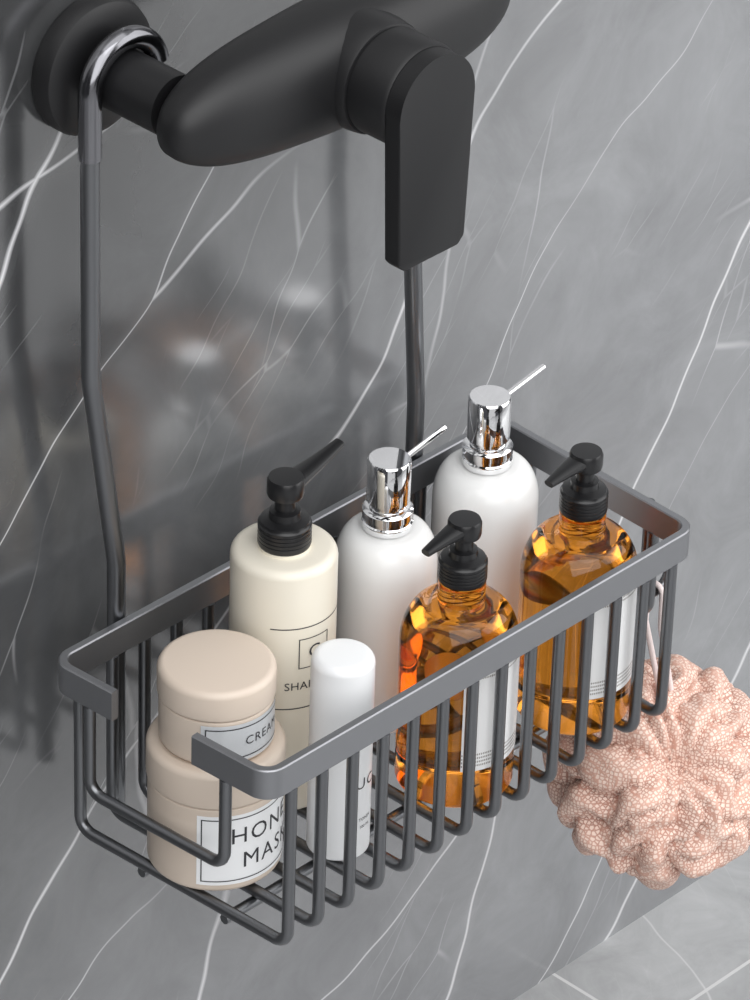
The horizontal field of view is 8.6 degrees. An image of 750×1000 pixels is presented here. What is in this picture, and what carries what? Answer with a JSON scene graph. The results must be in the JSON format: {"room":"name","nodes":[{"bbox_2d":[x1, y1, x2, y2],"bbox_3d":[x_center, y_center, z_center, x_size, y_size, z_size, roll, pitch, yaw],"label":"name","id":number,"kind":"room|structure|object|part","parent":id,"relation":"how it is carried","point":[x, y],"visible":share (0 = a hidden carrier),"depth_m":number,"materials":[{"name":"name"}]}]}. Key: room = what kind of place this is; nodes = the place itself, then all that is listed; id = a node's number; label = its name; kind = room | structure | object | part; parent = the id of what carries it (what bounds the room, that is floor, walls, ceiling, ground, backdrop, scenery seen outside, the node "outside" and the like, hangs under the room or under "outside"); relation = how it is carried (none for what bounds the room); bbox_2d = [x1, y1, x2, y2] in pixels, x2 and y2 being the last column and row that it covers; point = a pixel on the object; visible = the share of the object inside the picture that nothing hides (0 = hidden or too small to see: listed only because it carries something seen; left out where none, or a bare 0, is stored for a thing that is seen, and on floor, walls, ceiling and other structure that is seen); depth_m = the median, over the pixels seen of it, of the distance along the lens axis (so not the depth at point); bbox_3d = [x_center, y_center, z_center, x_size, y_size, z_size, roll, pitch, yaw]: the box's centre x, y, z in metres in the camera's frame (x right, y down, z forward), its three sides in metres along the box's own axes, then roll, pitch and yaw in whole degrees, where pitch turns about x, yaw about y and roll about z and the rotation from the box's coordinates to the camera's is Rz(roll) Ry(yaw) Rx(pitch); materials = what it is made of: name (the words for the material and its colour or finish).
{"room":"bathroom shower","nodes":[
{"label":"bathroom shower","id":0,"kind":"room"},
{"bbox_2d":[0,0,749,999],"bbox_3d":[0.095,-0.791,2.185,0.100,2.600,4.400,29,42,35],"label":"wall","id":1,"kind":"structure","parent":0,"point":[252,312],"depth_m":2.50,"materials":[{"name":"stone"}]},
{"bbox_2d":[31,0,509,270],"bbox_3d":[-0.022,-0.182,2.256,0.137,0.112,0.237,29,42,35],"label":"faucet","id":2,"kind":"object","parent":1,"relation":"attached to","point":[396,73],"visible":0.97,"depth_m":2.20,"materials":[{"name":"black metal"}]},
{"bbox_2d":[58,24,689,945],"bbox_3d":[0.011,-0.045,2.348,0.148,0.427,0.332,29,42,35],"label":"shower caddy","id":3,"kind":"object","parent":2,"relation":"hanging from","point":[90,696],"visible":0.75,"depth_m":2.37,"materials":[{"name":"grey metal"}]},
{"bbox_2d":[146,716,285,890],"bbox_3d":[-0.076,0.139,2.367,0.066,0.069,0.066,29,42,35],"label":"jar","id":4,"kind":"object","parent":3,"relation":"in","point":[182,797],"visible":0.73,"depth_m":2.35,"materials":[{"name":"beige plastic"}]},
{"bbox_2d":[147,777,281,890],"bbox_3d":[-0.076,0.148,2.373,0.064,0.048,0.064,29,42,35],"label":"pot","id":5,"kind":"object","parent":4,"relation":"attached to","point":[191,810],"depth_m":2.35,"materials":[{"name":"beige plastic"}]},
{"bbox_3d":[-0.075,0.119,2.353,0.066,0.020,0.066,29,42,35],"label":"lid","id":6,"kind":"part","parent":4,"relation":"part of","materials":[{"name":"beige plastic"}]},
{"bbox_2d":[157,629,276,761],"bbox_3d":[-0.074,0.092,2.336,0.056,0.042,0.056,29,42,35],"label":"jar","id":7,"kind":"object","parent":4,"relation":"on","point":[220,685],"visible":0.95,"depth_m":2.32,"materials":[{"name":"beige plastic"},{"name":"paper"},{"name":"ink"}]},
{"bbox_2d":[158,695,274,761],"bbox_3d":[-0.074,0.099,2.341,0.054,0.026,0.054,29,42,35],"label":"pot","id":8,"kind":"object","parent":7,"relation":"attached to","point":[244,725],"depth_m":2.32,"materials":[{"name":"beige plastic"}]},
{"bbox_2d":[229,438,343,810],"bbox_3d":[-0.042,0.061,2.384,0.055,0.182,0.051,-2,33,-6],"label":"shampoo bottle","id":9,"kind":"object","parent":3,"relation":"in","point":[283,584],"visible":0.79,"depth_m":2.35,"materials":[{"name":"beige plastic"}]},
{"bbox_2d":[306,638,375,860],"bbox_3d":[-0.016,0.118,2.364,0.031,0.111,0.030,29,42,35],"label":"bottle","id":10,"kind":"object","parent":3,"relation":"in","point":[342,670],"visible":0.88,"depth_m":2.34,"materials":[{"name":"white plastic"}]},
{"bbox_2d":[358,770,371,828],"bbox_3d":[-0.005,0.142,2.370,0.002,0.030,0.012,29,42,35],"label":"print","id":11,"kind":"object","parent":10,"relation":"attached to","point":[365,776],"depth_m":2.37,"materials":[{"name":"grey paper"}]},
{"bbox_2d":[336,425,446,733],"bbox_3d":[0.008,0.040,2.449,0.057,0.149,0.050,-3,34,-7],"label":"pump bottle","id":12,"kind":"object","parent":3,"relation":"in","point":[382,564],"visible":0.65,"depth_m":2.42,"materials":[{"name":"white plastic"}]},
{"bbox_2d":[394,510,519,807],"bbox_3d":[0.041,0.072,2.401,0.058,0.151,0.058,29,42,35],"label":"pump bottle","id":13,"kind":"object","parent":3,"relation":"in","point":[452,617],"visible":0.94,"depth_m":2.38,"materials":[{"name":"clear glass"}]},
{"bbox_2d":[431,364,545,618],"bbox_3d":[0.056,0.011,2.493,0.057,0.153,0.053,-2,33,-5],"label":"pump bottle","id":14,"kind":"object","parent":3,"relation":"in","point":[485,476],"visible":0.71,"depth_m":2.46,"materials":[{"name":"white plastic"}]},
{"bbox_2d":[517,442,636,734],"bbox_3d":[0.100,0.039,2.454,0.058,0.151,0.058,29,42,35],"label":"pump bottle","id":15,"kind":"object","parent":3,"relation":"in","point":[574,547],"visible":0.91,"depth_m":2.43,"materials":[{"name":"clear glass"}]},
{"bbox_2d":[542,581,749,889],"bbox_3d":[0.147,0.113,2.562,0.118,0.183,0.117,12,35,15],"label":"bath pouf","id":16,"kind":"object","parent":3,"relation":"hanging from","point":[668,797],"visible":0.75,"depth_m":2.54,"materials":[{"name":"pink plastic"}]},
{"bbox_3d":[0.144,0.078,2.534,0.014,0.094,0.016,29,42,35],"label":"hanging cord","id":17,"kind":"part","parent":16,"relation":"part of","materials":[{"name":"white fabric"}]},
{"bbox_3d":[0.024,-0.153,2.222,0.009,0.102,0.048,29,42,35],"label":"lever handle","id":18,"kind":"part","parent":2,"relation":"part of","materials":[{"name":"black metal"}]},
{"bbox_2d":[514,846,749,999],"bbox_3d":[1.317,0.992,1.902,3.600,0.100,4.400,29,42,35],"label":"floor","id":19,"kind":"structure","parent":0,"point":[694,944],"depth_m":2.86,"materials":[{"name":"stone"}]}
]}

